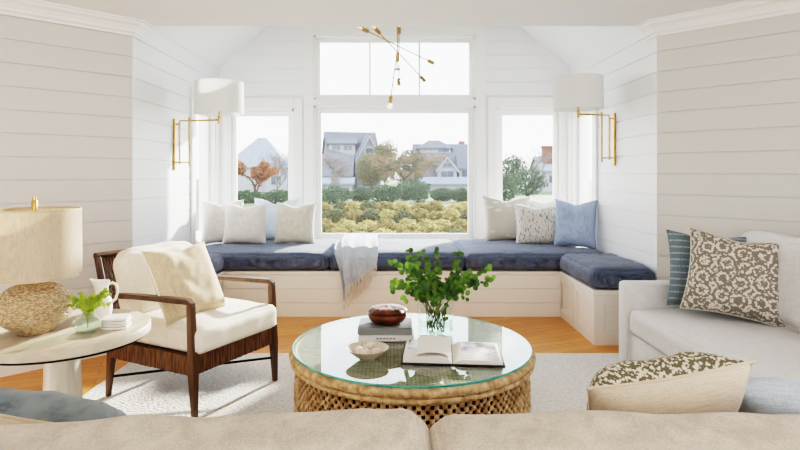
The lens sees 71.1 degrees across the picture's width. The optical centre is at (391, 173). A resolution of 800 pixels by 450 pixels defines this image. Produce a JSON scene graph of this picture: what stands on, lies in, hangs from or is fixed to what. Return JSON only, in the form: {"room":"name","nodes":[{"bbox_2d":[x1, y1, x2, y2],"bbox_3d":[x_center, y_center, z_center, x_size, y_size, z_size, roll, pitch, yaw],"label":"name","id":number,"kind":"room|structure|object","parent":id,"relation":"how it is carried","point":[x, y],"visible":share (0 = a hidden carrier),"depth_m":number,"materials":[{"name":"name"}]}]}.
{"room":"living room","nodes":[
{"label":"living room","id":0,"kind":"room"},
{"bbox_2d":[0,14,131,309],"bbox_3d":[-2.402,0.000,3.932,1.061,2.600,0.160,0,0,-45],"label":"wall","id":1,"kind":"structure","parent":0,"point":[66,91],"depth_m":3.95,"materials":[{"name":"white"}]},
{"bbox_2d":[131,28,218,246],"bbox_3d":[-2.050,-0.010,5.310,0.160,2.620,2.120,0,0,0],"label":"wall","id":2,"kind":"structure","parent":0,"point":[164,72],"depth_m":4.79,"materials":[{"name":"white"}]},
{"bbox_2d":[190,87,219,244],"bbox_3d":[-1.959,-0.055,5.915,0.022,1.590,0.890,0,0,0],"label":"trim","id":3,"kind":"structure","parent":2,"relation":"attached to","point":[192,114],"depth_m":5.52,"materials":[{"name":"white"}]},
{"bbox_2d":[196,114,214,241],"bbox_3d":[-2.053,-0.010,5.900,0.175,1.380,0.660,0,0,0],"label":"window","id":4,"kind":"structure","parent":2,"relation":"in","point":[206,128],"depth_m":6.21,"materials":[{"name":"white"}]},
{"bbox_2d":[173,78,243,169],"bbox_3d":[-1.646,-0.425,4.980,0.648,0.780,0.426,0,0,0],"label":"wall sconce","id":5,"kind":"object","parent":2,"relation":"attached to","point":[218,97],"visible":1,"depth_m":4.84,"materials":[{"name":"fabric"}]},
{"bbox_2d":[0,317,618,394],"bbox_3d":[0.020,1.350,2.035,5.880,0.100,9.070,0,0,0],"label":"floor","id":6,"kind":"structure","parent":0,"point":[544,334],"depth_m":4.35,"materials":[{"name":"brown wood"}]},
{"bbox_2d":[216,271,223,289],"bbox_3d":[-1.744,1.090,4.729,0.443,0.420,0.982,0,0,0],"label":"window bench","id":7,"kind":"object","parent":6,"relation":"on","point":[219,272],"visible":0.11,"depth_m":5.03,"materials":[{"name":"white paint"}]},
{"bbox_2d":[208,253,223,273],"bbox_3d":[-1.740,0.786,4.646,0.487,0.182,0.871,0,0,0],"label":"bench cushion","id":8,"kind":"object","parent":7,"relation":"on","point":[217,260],"visible":0.18,"depth_m":4.86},
{"bbox_2d":[83,353,618,416],"bbox_3d":[0.150,1.294,2.365,3.900,0.012,3.330,0,0,0],"label":"area rug","id":9,"kind":"object","parent":6,"relation":"on","point":[559,381],"visible":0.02,"depth_m":3.38,"materials":[{"name":"carpet"}]},
{"bbox_2d":[0,309,150,397],"bbox_3d":[-1.500,1.000,2.550,0.740,0.600,0.740,0,0,0],"label":"end table","id":10,"kind":"object","parent":9,"relation":"on","point":[60,351],"visible":0.67,"depth_m":2.43,"materials":[{"name":"white wood"}]},
{"bbox_2d":[0,197,82,335],"bbox_3d":[-1.580,0.400,2.475,0.375,0.600,0.375,0,0,0],"label":"table lamp","id":11,"kind":"object","parent":10,"relation":"on","point":[40,246],"visible":0.98,"depth_m":2.35,"materials":[{"name":"beige fabric"}]},
{"bbox_2d":[72,313,102,333],"bbox_3d":[-1.345,0.654,2.475,0.124,0.092,0.124,0,0,0],"label":"glass vase","id":12,"kind":"object","parent":10,"relation":"on","point":[95,313],"visible":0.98,"depth_m":2.46,"materials":[{"name":"glass"}]},
{"bbox_2d":[69,288,111,327],"bbox_3d":[-1.347,0.595,2.474,0.218,0.171,0.123,0,0,0],"label":"sprigs","id":13,"kind":"object","parent":12,"relation":"in","point":[88,305],"visible":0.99,"depth_m":2.47,"materials":[{"name":"green plant"}]},
{"bbox_2d":[90,279,118,318],"bbox_3d":[-1.411,0.606,2.734,0.122,0.188,0.096,0,0,32],"label":"pitcher","id":14,"kind":"object","parent":10,"relation":"on","point":[99,285],"visible":0.71,"depth_m":2.72,"materials":[{"name":"white ceramic"}]},
{"bbox_2d":[101,321,131,329],"bbox_3d":[-1.259,0.694,2.563,0.110,0.010,0.110,0,0,-11],"label":"coaster","id":15,"kind":"object","parent":10,"relation":"on","point":[130,323],"visible":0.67,"depth_m":2.51,"materials":[{"name":"white stone"}]},
{"bbox_2d":[101,320,130,326],"bbox_3d":[-1.263,0.682,2.567,0.110,0.010,0.110,0,0,-15],"label":"coaster","id":16,"kind":"object","parent":15,"relation":"on","point":[128,322],"visible":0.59,"depth_m":2.52,"materials":[{"name":"white stone"}]},
{"bbox_2d":[101,316,131,324],"bbox_3d":[-1.261,0.669,2.565,0.110,0.010,0.110,0,0,-10],"label":"coaster","id":17,"kind":"object","parent":16,"relation":"on","point":[130,317],"visible":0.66,"depth_m":2.52,"materials":[{"name":"white stone"}]},
{"bbox_2d":[101,313,130,321],"bbox_3d":[-1.263,0.657,2.563,0.110,0.010,0.110,0,0,-14],"label":"coaster","id":18,"kind":"object","parent":17,"relation":"on","point":[123,316],"visible":1,"depth_m":2.54,"materials":[{"name":"white stone"}]},
{"bbox_2d":[93,241,277,416],"bbox_3d":[-1.227,0.858,3.387,0.876,0.860,0.698,0,0,28],"label":"armchair","id":19,"kind":"object","parent":9,"relation":"on","point":[195,343],"visible":0.72,"depth_m":3.18,"materials":[{"name":"fabric"}]},
{"bbox_2d":[113,241,191,312],"bbox_3d":[-1.413,0.653,3.460,0.195,0.467,0.574,-20,-9,26],"label":"cushion","id":20,"kind":"object","parent":19,"relation":"on","point":[132,276],"depth_m":3.24,"materials":[{"name":"beige fabric"}]},
{"bbox_2d":[141,241,226,326],"bbox_3d":[-1.188,0.619,3.236,0.258,0.406,0.451,0,0,26],"label":"throw pillow","id":21,"kind":"object","parent":19,"relation":"on","point":[189,272],"visible":0.86,"depth_m":3.15,"materials":[{"name":"beige fabric"}]},
{"bbox_2d":[137,297,275,353],"bbox_3d":[-1.161,0.869,3.353,0.728,0.168,0.674,0,0,28],"label":"seat cushion","id":22,"kind":"object","parent":19,"relation":"on","point":[215,330],"depth_m":3.09,"materials":[{"name":"beige fabric"}]},
{"bbox_2d":[0,408,799,449],"bbox_3d":[0.080,0.894,1.221,2.440,0.789,0.962,0,0,0],"label":"sofa","id":23,"kind":"object","parent":9,"relation":"on","point":[361,428],"visible":0.99,"depth_m":1.13,"materials":[{"name":"fabric"}]},
{"bbox_2d":[0,388,126,424],"bbox_3d":[-0.886,0.746,1.502,0.525,0.354,0.345,0,0,11],"label":"throw pillow","id":24,"kind":"object","parent":23,"relation":"on","point":[16,406],"visible":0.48,"depth_m":1.40,"materials":[{"name":"fabric"}]},
{"bbox_2d":[0,408,430,449],"bbox_3d":[-0.448,0.748,1.177,1.092,0.477,0.238,-2,10,0],"label":"cushion","id":25,"kind":"object","parent":23,"relation":"on","point":[361,428],"depth_m":1.13,"materials":[{"name":"fabric"}]},
{"bbox_2d":[429,410,799,449],"bbox_3d":[0.611,0.742,1.175,1.091,0.473,0.235,0,10,0],"label":"cushion","id":26,"kind":"object","parent":23,"relation":"on","point":[561,429],"depth_m":1.12,"materials":[{"name":"fabric"}]},
{"bbox_2d":[587,351,754,413],"bbox_3d":[0.728,0.664,1.545,0.438,0.412,0.368,0,0,8],"label":"throw pillow","id":27,"kind":"object","parent":23,"relation":"on","point":[682,382],"visible":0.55,"depth_m":1.39,"materials":[{"name":"fabric"}]},
{"bbox_2d":[738,377,799,413],"bbox_3d":[1.139,0.680,1.508,0.428,0.323,0.284,0,0,22],"label":"throw pillow","id":28,"kind":"object","parent":23,"relation":"on","point":[763,395],"visible":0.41,"depth_m":1.44,"materials":[{"name":"fabric"}]},
{"bbox_2d":[289,313,535,429],"bbox_3d":[0.100,1.075,2.870,1.236,0.429,1.236,0,0,13],"label":"coffee table","id":29,"kind":"object","parent":9,"relation":"on","point":[328,376],"visible":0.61,"depth_m":2.50,"materials":[{"name":"glass"}]},
{"bbox_2d":[346,341,388,361],"bbox_3d":[-0.115,0.832,2.600,0.200,0.055,0.200,0,0,0],"label":"speckled bowl","id":30,"kind":"object","parent":29,"relation":"on","point":[363,357],"visible":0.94,"depth_m":2.59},
{"bbox_2d":[358,325,413,341],"bbox_3d":[-0.030,0.844,2.975,0.285,0.032,0.211,0,0,0],"label":"hardcover book","id":31,"kind":"object","parent":29,"relation":"on","point":[379,338],"visible":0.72,"depth_m":2.87,"materials":[{"name":"white paper"}]},
{"bbox_2d":[357,318,411,334],"bbox_3d":[-0.035,0.809,2.980,0.280,0.036,0.205,0,0,1],"label":"hardcover book","id":32,"kind":"object","parent":31,"relation":"on","point":[366,326],"visible":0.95,"depth_m":2.88,"materials":[{"name":"paper"}]},
{"bbox_2d":[368,304,406,324],"bbox_3d":[-0.025,0.746,2.985,0.209,0.090,0.209,0,0,0],"label":"bowl","id":33,"kind":"object","parent":32,"relation":"on","point":[381,314],"visible":1,"depth_m":2.91,"materials":[{"name":"brown wood"}]},
{"bbox_2d":[400,335,505,366],"bbox_3d":[0.285,0.834,2.660,0.470,0.052,0.290,0,0,5],"label":"open book","id":34,"kind":"object","parent":29,"relation":"on","point":[430,349],"visible":1,"depth_m":2.59,"materials":[{"name":"white paper"}]},
{"bbox_2d":[460,342,499,360],"bbox_3d":[0.411,0.836,2.649,0.166,0.005,0.256,0,0,5],"label":"photo","id":35,"kind":"object","parent":34,"relation":"on","point":[469,351],"depth_m":2.63},
{"bbox_3d":[0.235,0.757,3.020,0.192,0.205,0.192,0,0,0],"label":"glass vase","id":36,"kind":"object","parent":29,"relation":"on","visible":0},
{"bbox_2d":[388,247,495,331],"bbox_3d":[0.259,0.618,2.999,0.545,0.445,0.343,0,0,23],"label":"eucalyptus branches","id":37,"kind":"object","parent":36,"relation":"in","point":[428,287],"visible":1,"depth_m":3.00,"materials":[{"name":"green plant"}]},
{"bbox_2d":[619,230,799,380],"bbox_3d":[2.007,0.816,2.640,1.026,0.944,2.180,0,0,0],"label":"sofa","id":38,"kind":"object","parent":9,"relation":"on","point":[649,329],"visible":0.56,"depth_m":3.05,"materials":[{"name":"fabric"}]},
{"bbox_2d":[666,229,745,305],"bbox_3d":[1.953,0.596,3.443,0.531,0.493,0.194,0,0,8],"label":"throw pillow","id":39,"kind":"object","parent":38,"relation":"on","point":[679,243],"visible":0.2,"depth_m":3.43,"materials":[{"name":"fabric"}]},
{"bbox_2d":[630,308,799,380],"bbox_3d":[1.939,0.925,2.639,0.891,0.191,1.909,0,0,0],"label":"seat cushion","id":40,"kind":"object","parent":38,"relation":"on","point":[775,350],"depth_m":2.95,"materials":[{"name":"fabric"}]},
{"bbox_2d":[679,227,784,326],"bbox_3d":[1.969,0.587,3.206,0.581,0.533,0.232,0,0,25],"label":"throw pillow","id":41,"kind":"object","parent":38,"relation":"on","point":[726,276],"visible":0.91,"depth_m":3.15,"materials":[{"name":"beige fabric"}]},
{"bbox_2d":[740,230,799,332],"bbox_3d":[2.206,0.602,3.112,0.191,0.522,0.970,10,0,0],"label":"cushion","id":42,"kind":"object","parent":38,"relation":"on","point":[789,247],"depth_m":3.02,"materials":[{"name":"fabric"}]},
{"bbox_2d":[221,266,561,316],"bbox_3d":[0.020,1.093,5.719,3.970,0.415,1.262,0,0,0],"label":"window bench","id":43,"kind":"object","parent":6,"relation":"on","point":[299,293],"visible":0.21,"depth_m":5.10,"materials":[{"name":"white paint"}]},
{"bbox_2d":[205,239,337,269],"bbox_3d":[-1.265,0.790,5.689,1.419,0.185,1.263,0,0,0],"label":"bench cushion","id":44,"kind":"object","parent":43,"relation":"on","point":[271,255],"visible":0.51,"depth_m":5.10,"materials":[{"name":"fabric"}]},
{"bbox_2d":[199,199,243,243],"bbox_3d":[-1.752,0.495,5.795,0.452,0.453,0.180,0,0,-25],"label":"throw pillow","id":45,"kind":"object","parent":44,"relation":"on","point":[213,215],"visible":0.55,"depth_m":5.70,"materials":[{"name":"fabric"}]},
{"bbox_2d":[222,203,267,243],"bbox_3d":[-1.503,0.509,5.729,0.453,0.427,0.209,0,0,-6],"label":"throw pillow","id":46,"kind":"object","parent":44,"relation":"on","point":[242,225],"visible":1,"depth_m":5.66,"materials":[{"name":"fabric"}]},
{"bbox_2d":[254,198,299,239],"bbox_3d":[-1.250,0.492,6.048,0.501,0.460,0.186,0,0,-1],"label":"throw pillow","id":47,"kind":"object","parent":44,"relation":"on","point":[271,213],"visible":0.35,"depth_m":5.99,"materials":[{"name":"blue fabric"}]},
{"bbox_2d":[274,202,316,243],"bbox_3d":[-0.996,0.507,5.762,0.432,0.430,0.200,0,0,5],"label":"throw pillow","id":48,"kind":"object","parent":44,"relation":"on","point":[294,224],"visible":1,"depth_m":5.70,"materials":[{"name":"beige fabric"}]},
{"bbox_2d":[329,238,464,269],"bbox_3d":[0.046,0.790,5.689,1.277,0.184,1.264,0,0,0],"label":"bench cushion","id":49,"kind":"object","parent":43,"relation":"on","point":[388,249],"visible":0.53,"depth_m":5.12,"materials":[{"name":"fabric"}]},
{"bbox_2d":[334,233,377,309],"bbox_3d":[-0.341,0.930,5.531,0.436,0.586,1.154,0,0,0],"label":"throw blanket","id":50,"kind":"object","parent":49,"relation":"on","point":[356,255],"visible":1,"depth_m":5.02,"materials":[{"name":"fabric"}]},
{"bbox_2d":[452,239,603,269],"bbox_3d":[1.330,0.789,5.692,1.358,0.186,1.262,0,0,0],"label":"bench cushion","id":51,"kind":"object","parent":43,"relation":"on","point":[478,253],"visible":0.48,"depth_m":5.12,"materials":[{"name":"fabric"}]},
{"bbox_2d":[483,196,529,240],"bbox_3d":[1.238,0.479,5.987,0.521,0.485,0.214,0,0,-3],"label":"throw pillow","id":52,"kind":"object","parent":51,"relation":"on","point":[501,224],"visible":0.77,"depth_m":5.92,"materials":[{"name":"beige fabric"}]},
{"bbox_2d":[514,204,555,243],"bbox_3d":[1.489,0.515,5.717,0.470,0.413,0.214,0,0,4],"label":"throw pillow","id":53,"kind":"object","parent":51,"relation":"on","point":[534,225],"visible":0.88,"depth_m":5.65,"materials":[{"name":"fabric"}]},
{"bbox_2d":[553,199,597,249],"bbox_3d":[1.799,0.486,5.499,0.410,0.471,0.224,0,0,26],"label":"throw pillow","id":54,"kind":"object","parent":51,"relation":"on","point":[575,224],"visible":0.98,"depth_m":5.43,"materials":[{"name":"blue fabric"}]},
{"bbox_2d":[560,271,618,344],"bbox_3d":[1.764,1.090,4.729,0.483,0.420,0.982,0,0,0],"label":"window bench","id":55,"kind":"object","parent":6,"relation":"on","point":[593,312],"visible":0.62,"depth_m":4.31,"materials":[{"name":"white paint"}]},
{"bbox_2d":[560,253,654,288],"bbox_3d":[1.759,0.785,4.644,0.531,0.184,0.875,0,0,0],"label":"bench cushion","id":56,"kind":"object","parent":55,"relation":"on","point":[599,271],"visible":0.91,"depth_m":4.32,"materials":[{"name":"fabric"}]},
{"bbox_2d":[219,26,568,234],"bbox_3d":[0.020,-0.875,6.450,4.300,4.350,0.160,0,0,0],"label":"wall","id":57,"kind":"structure","parent":0,"point":[270,65],"depth_m":6.37,"materials":[{"name":"white"}]},
{"bbox_2d":[228,109,293,202],"bbox_3d":[-1.488,-0.010,6.452,0.745,1.460,0.175,0,0,0],"label":"window","id":58,"kind":"structure","parent":57,"relation":"in","point":[232,120],"depth_m":6.42,"materials":[{"name":"white"}]},
{"bbox_2d":[220,98,302,206],"bbox_3d":[-1.488,-0.040,6.359,0.945,1.640,0.022,0,0,0],"label":"trim","id":59,"kind":"structure","parent":57,"relation":"attached to","point":[296,104],"depth_m":6.35,"materials":[{"name":"white"}]},
{"bbox_2d":[304,26,484,105],"bbox_3d":[0.031,-1.235,6.359,2.058,0.920,0.022,0,0,0],"label":"trim","id":60,"kind":"structure","parent":57,"relation":"attached to","point":[309,31],"depth_m":6.35,"materials":[{"name":"white"}]},
{"bbox_2d":[304,106,484,238],"bbox_3d":[0.031,0.022,6.359,2.058,1.595,0.022,0,0,0],"label":"trim","id":61,"kind":"structure","parent":57,"relation":"attached to","point":[308,110],"depth_m":6.35,"materials":[{"name":"white"}]},
{"bbox_2d":[314,106,475,240],"bbox_3d":[0.031,-0.007,6.452,1.838,1.535,0.175,0,0,0],"label":"window","id":62,"kind":"structure","parent":57,"relation":"in","point":[318,110],"depth_m":6.42,"materials":[{"name":"white"}]},
{"bbox_2d":[314,35,475,98],"bbox_3d":[0.031,-1.210,6.452,1.838,0.730,0.175,0,0,0],"label":"window","id":63,"kind":"structure","parent":57,"relation":"in","point":[318,39],"depth_m":6.42,"materials":[{"name":"white"}]},
{"bbox_2d":[488,97,566,201],"bbox_3d":[1.548,-0.045,6.359,0.915,1.650,0.022,0,0,0],"label":"trim","id":64,"kind":"structure","parent":57,"relation":"attached to","point":[494,103],"depth_m":6.35,"materials":[{"name":"white"}]},
{"bbox_2d":[497,108,561,200],"bbox_3d":[1.560,-0.015,6.452,0.740,1.470,0.175,0,0,0],"label":"window","id":65,"kind":"structure","parent":57,"relation":"in","point":[557,116],"depth_m":6.42,"materials":[{"name":"white"}]},
{"bbox_2d":[153,26,635,67],"bbox_3d":[0.020,-2.064,5.430,4.320,2.008,2.080,0,0,0],"label":"ceiling","id":66,"kind":"structure","parent":0,"point":[570,45],"depth_m":5.71,"materials":[{"name":"white paint"}]},
{"bbox_2d":[359,26,434,105],"bbox_3d":[0.031,-1.754,5.277,0.238,2.288,0.880,0,0,44],"label":"chandelier","id":67,"kind":"object","parent":66,"relation":"hanging from","point":[363,29],"visible":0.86,"depth_m":5.29,"materials":[{"name":"gold metal"}]},
{"bbox_2d":[42,0,747,25],"bbox_3d":[0.020,-1.220,0.965,5.800,0.120,6.850,0,0,0],"label":"ceiling","id":68,"kind":"structure","parent":0,"point":[154,12],"depth_m":3.97,"materials":[{"name":"white paint"}]},
{"bbox_2d":[569,28,658,279],"bbox_3d":[2.090,-0.010,5.310,0.160,2.620,2.120,0,0,0],"label":"wall","id":69,"kind":"structure","parent":0,"point":[627,190],"depth_m":4.74,"materials":[{"name":"white"}]},
{"bbox_2d":[572,111,591,204],"bbox_3d":[2.092,-0.010,5.900,0.175,1.380,0.660,0,0,0],"label":"window","id":70,"kind":"structure","parent":69,"relation":"in","point":[580,126],"depth_m":6.21,"materials":[{"name":"white"}]},
{"bbox_2d":[567,110,597,249],"bbox_3d":[1.999,-0.055,5.915,0.022,1.590,0.890,0,0,0],"label":"trim","id":71,"kind":"structure","parent":69,"relation":"attached to","point":[569,114],"depth_m":5.55,"materials":[{"name":"white"}]},
{"bbox_2d":[553,73,615,165],"bbox_3d":[1.721,-0.465,4.950,0.578,0.780,0.426,0,0,0],"label":"wall sconce","id":72,"kind":"object","parent":69,"relation":"attached to","point":[576,92],"visible":1,"depth_m":4.80,"materials":[{"name":"fabric"}]},
{"bbox_2d":[657,12,799,279],"bbox_3d":[2.442,0.000,3.932,1.061,2.600,0.160,0,0,45],"label":"wall","id":73,"kind":"structure","parent":0,"point":[728,97],"depth_m":3.91,"materials":[{"name":"white"}]},
{"bbox_3d":[-2.800,0.000,0.600,0.160,2.600,5.800,0,0,0],"label":"wall","id":74,"kind":"structure","parent":0,"visible":0},
{"bbox_2d":[0,353,106,376],"bbox_3d":[-2.625,1.150,1.006,0.741,0.300,6.593,0,0,6],"label":"baseboard","id":75,"kind":"structure","parent":74,"relation":"attached to","point":[4,370],"depth_m":3.65,"materials":[{"name":"white paint"}]},
{"bbox_2d":[0,0,152,40],"bbox_3d":[-2.617,-1.103,1.082,0.758,0.115,6.743,0,0,7],"label":"trim","id":76,"kind":"structure","parent":74,"relation":"attached to","point":[39,10],"depth_m":3.93,"materials":[{"name":"white"}]},
{"bbox_3d":[2.840,0.000,0.600,0.160,2.600,5.800,0,0,0],"label":"wall","id":77,"kind":"structure","parent":0,"visible":0},
{"bbox_2d":[636,0,799,40],"bbox_3d":[2.657,-1.103,1.082,0.758,0.115,6.743,0,0,-7],"label":"trim","id":78,"kind":"structure","parent":77,"relation":"attached to","point":[749,10],"depth_m":3.92,"materials":[{"name":"white"}]},
{"label":"outside","id":79,"kind":"structure","parent":0,"visible":0},
{"bbox_2d":[196,179,591,230],"bbox_3d":[0.000,2.300,123.485,280.000,0.300,233.030,0,0,0],"label":"ground","id":80,"kind":"structure","parent":79,"point":[543,197],"depth_m":47.21,"materials":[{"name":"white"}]},
{"bbox_2d":[238,189,262,202],"bbox_3d":[-10.812,1.708,41.448,2.718,1.154,2.353,0,0,21],"label":"shrub","id":81,"kind":"object","parent":80,"relation":"on","point":[242,195],"visible":0.71,"depth_m":41.06,"materials":[{"name":"green plant"}]},
{"bbox_2d":[238,160,278,191],"bbox_3d":[-10.520,0.528,43.509,2.850,3.257,4.106,0,0,18],"label":"tree","id":82,"kind":"object","parent":80,"relation":"on","point":[261,173],"visible":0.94,"depth_m":43.72,"materials":[{"name":"orange plant"}]},
{"bbox_2d":[238,138,287,191],"bbox_3d":[-16.150,-1.190,69.485,8.200,6.680,7.630,0,0,0],"label":"house","id":83,"kind":"structure","parent":80,"relation":"on","point":[250,155],"depth_m":67.25,"materials":[{"name":"grey"}]},
{"bbox_2d":[258,151,287,198],"bbox_3d":[-9.555,0.062,47.738,3.538,4.205,3.360,0,0,0],"label":"tree","id":84,"kind":"object","parent":80,"relation":"on","point":[277,156],"visible":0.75,"depth_m":47.47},
{"bbox_2d":[260,189,287,203],"bbox_3d":[-7.961,1.647,40.017,2.902,1.196,2.256,0,0,0],"label":"shrub","id":85,"kind":"object","parent":80,"relation":"on","point":[280,194],"visible":0.77,"depth_m":39.44,"materials":[{"name":"green plant"}]},
{"bbox_2d":[323,208,345,223],"bbox_3d":[-2.454,1.833,24.030,0.997,0.773,0.814,0,0,0],"label":"shrub","id":86,"kind":"object","parent":80,"relation":"on","point":[335,215],"visible":0.88,"depth_m":23.84,"materials":[{"name":"green plant"}]},
{"bbox_2d":[322,150,350,195],"bbox_3d":[-5.012,-0.153,49.938,3.049,4.629,3.278,0,0,0],"label":"tree","id":87,"kind":"object","parent":80,"relation":"on","point":[328,161],"visible":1,"depth_m":49.75,"materials":[{"name":"plant"}]},
{"bbox_2d":[322,185,354,203],"bbox_3d":[-4.032,1.525,39.987,2.813,1.548,2.269,0,0,0],"label":"shrub","id":88,"kind":"object","parent":80,"relation":"on","point":[326,194],"visible":0.87,"depth_m":39.57,"materials":[{"name":"green plant"}]},
{"bbox_2d":[322,154,355,192],"bbox_3d":[-7.064,-0.140,67.525,5.400,4.580,5.550,0,0,0],"label":"house","id":89,"kind":"structure","parent":80,"relation":"on","point":[349,180],"depth_m":65.94,"materials":[{"name":"grey"}]},
{"bbox_2d":[334,219,358,232],"bbox_3d":[-1.563,1.870,19.064,0.941,0.714,0.761,0,0,0],"label":"shrub","id":90,"kind":"object","parent":80,"relation":"on","point":[348,225],"visible":0.62,"depth_m":18.91,"materials":[{"name":"yellow plant"}]},
{"bbox_2d":[322,131,382,190],"bbox_3d":[-5.343,-1.740,73.838,7.015,7.780,8.491,0,0,-14],"label":"house","id":91,"kind":"structure","parent":80,"relation":"on","point":[358,144],"depth_m":71.99,"materials":[{"name":"grey"}]},
{"bbox_2d":[345,209,362,223],"bbox_3d":[-1.552,1.859,24.334,1.028,0.716,0.863,0,0,0],"label":"shrub","id":92,"kind":"object","parent":80,"relation":"on","point":[355,215],"visible":0.81,"depth_m":24.11,"materials":[{"name":"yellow plant"}]},
{"bbox_2d":[349,187,373,201],"bbox_3d":[-2.268,1.637,44.037,2.435,1.222,1.929,0,0,0],"label":"shrub","id":93,"kind":"object","parent":80,"relation":"on","point":[361,194],"visible":0.91,"depth_m":43.57,"materials":[{"name":"green plant"}]},
{"bbox_2d":[358,219,377,232],"bbox_3d":[-0.785,1.877,19.188,0.952,0.672,0.757,0,0,0],"label":"shrub","id":94,"kind":"object","parent":80,"relation":"on","point":[369,226],"visible":0.7,"depth_m":18.99,"materials":[{"name":"yellow plant"}]},
{"bbox_2d":[360,207,379,221],"bbox_3d":[-0.891,1.825,24.058,1.026,0.803,0.832,0,0,0],"label":"shrub","id":95,"kind":"object","parent":80,"relation":"on","point":[372,214],"visible":0.83,"depth_m":23.88,"materials":[{"name":"green plant"}]},
{"bbox_2d":[355,152,385,193],"bbox_3d":[-2.096,-0.064,57.057,3.387,4.462,3.296,0,0,0],"label":"tree","id":96,"kind":"object","parent":80,"relation":"on","point":[369,177],"visible":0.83,"depth_m":56.49,"materials":[{"name":"green plant"}]},
{"bbox_2d":[371,139,400,183],"bbox_3d":[-0.743,-0.977,65.930,4.194,6.285,3.848,0,0,0],"label":"tree","id":97,"kind":"object","parent":80,"relation":"on","point":[385,150],"visible":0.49,"depth_m":65.41,"materials":[{"name":"green plant"}]},
{"bbox_2d":[370,184,402,202],"bbox_3d":[-0.415,1.488,40.960,2.461,1.578,1.968,0,0,0],"label":"shrub","id":98,"kind":"object","parent":80,"relation":"on","point":[392,194],"visible":0.94,"depth_m":40.66,"materials":[{"name":"green plant"}]},
{"bbox_2d":[376,218,396,230],"bbox_3d":[-0.230,1.847,19.310,0.924,0.714,0.762,0,0,0],"label":"shrub","id":99,"kind":"object","parent":80,"relation":"on","point":[382,223],"visible":0.59,"depth_m":19.11,"materials":[{"name":"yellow plant"}]},
{"bbox_2d":[394,218,417,232],"bbox_3d":[0.509,1.848,19.089,0.841,0.737,0.809,0,0,-42],"label":"shrub","id":100,"kind":"object","parent":80,"relation":"on","point":[405,224],"visible":0.62,"depth_m":18.92,"materials":[{"name":"yellow plant"}]},
{"bbox_2d":[368,151,448,183],"bbox_3d":[1.835,-0.014,49.645,6.825,4.349,5.721,0,0,33],"label":"tree","id":101,"kind":"object","parent":80,"relation":"on","point":[382,162],"visible":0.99,"depth_m":49.22,"materials":[{"name":"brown plant"}]},
{"bbox_2d":[394,148,427,184],"bbox_3d":[2.184,-0.378,60.953,4.078,5.083,3.743,0,0,0],"label":"tree","id":102,"kind":"object","parent":80,"relation":"on","point":[409,167],"visible":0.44,"depth_m":60.39,"materials":[{"name":"green plant"}]},
{"bbox_2d":[399,179,433,202],"bbox_3d":[1.857,1.301,41.996,2.690,1.971,2.138,0,0,0],"label":"shrub","id":103,"kind":"object","parent":80,"relation":"on","point":[424,194],"visible":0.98,"depth_m":41.69,"materials":[{"name":"green plant"}]},
{"bbox_2d":[412,208,430,223],"bbox_3d":[1.243,1.831,23.982,0.995,0.861,0.843,0,0,0],"label":"shrub","id":104,"kind":"object","parent":80,"relation":"on","point":[420,213],"visible":0.83,"depth_m":23.80,"materials":[{"name":"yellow plant"}]},
{"bbox_2d":[414,219,440,232],"bbox_3d":[1.177,1.843,18.695,0.921,0.763,0.775,0,0,0],"label":"shrub","id":105,"kind":"object","parent":80,"relation":"on","point":[426,226],"visible":0.73,"depth_m":18.54,"materials":[{"name":"yellow plant"}]},
{"bbox_2d":[424,200,444,212],"bbox_3d":[2.308,1.801,29.942,1.213,0.832,0.969,0,0,0],"label":"shrub","id":106,"kind":"object","parent":80,"relation":"on","point":[433,205],"visible":0.8,"depth_m":29.71,"materials":[{"name":"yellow plant"}]},
{"bbox_2d":[412,140,467,190],"bbox_3d":[7.080,-1.190,73.650,8.700,6.680,9.300,0,0,0],"label":"house","id":107,"kind":"structure","parent":80,"relation":"on","point":[452,173],"depth_m":71.31,"materials":[{"name":"grey"}]},
{"bbox_2d":[429,187,454,200],"bbox_3d":[4.179,1.626,44.998,2.430,1.251,1.957,0,0,0],"label":"shrub","id":108,"kind":"object","parent":80,"relation":"on","point":[440,194],"visible":0.86,"depth_m":44.65,"materials":[{"name":"green plant"}]},
{"bbox_2d":[440,207,460,222],"bbox_3d":[2.519,1.829,24.029,1.001,0.813,0.829,0,0,0],"label":"shrub","id":109,"kind":"object","parent":80,"relation":"on","point":[451,214],"visible":0.81,"depth_m":23.82,"materials":[{"name":"yellow plant"}]},
{"bbox_2d":[449,187,467,201],"bbox_3d":[5.519,1.616,42.982,2.237,1.264,1.833,0,0,0],"label":"shrub","id":110,"kind":"object","parent":80,"relation":"on","point":[461,194],"visible":0.75,"depth_m":42.69,"materials":[{"name":"green plant"}]},
{"bbox_2d":[449,218,467,230],"bbox_3d":[2.381,1.844,18.755,0.928,0.755,0.763,0,0,0],"label":"shrub","id":111,"kind":"object","parent":80,"relation":"on","point":[460,224],"visible":0.41,"depth_m":18.60,"materials":[{"name":"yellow plant"}]},
{"bbox_2d":[502,173,517,201],"bbox_3d":[7.289,1.044,36.029,1.696,2.215,1.816,0,0,0],"label":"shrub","id":112,"kind":"object","parent":80,"relation":"on","point":[506,185],"visible":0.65,"depth_m":35.70,"materials":[{"name":"green plant"}]},
{"bbox_2d":[502,153,528,197],"bbox_3d":[10.591,0.154,49.790,3.111,4.019,3.843,0,0,26],"label":"tree","id":113,"kind":"object","parent":80,"relation":"on","point":[511,165],"visible":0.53,"depth_m":49.44,"materials":[{"name":"green plant"}]},
{"bbox_2d":[506,167,548,196],"bbox_3d":[9.963,0.820,41.992,3.442,2.674,3.439,0,0,22],"label":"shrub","id":114,"kind":"object","parent":80,"relation":"on","point":[526,178],"visible":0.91,"depth_m":41.50,"materials":[{"name":"green plant"}]},
{"bbox_2d":[529,146,552,191],"bbox_3d":[20.500,-0.650,70.000,5.600,5.600,5.600,0,0,0],"label":"house","id":115,"kind":"structure","parent":80,"relation":"on","point":[548,169],"depth_m":68.30,"materials":[{"name":"grey"}]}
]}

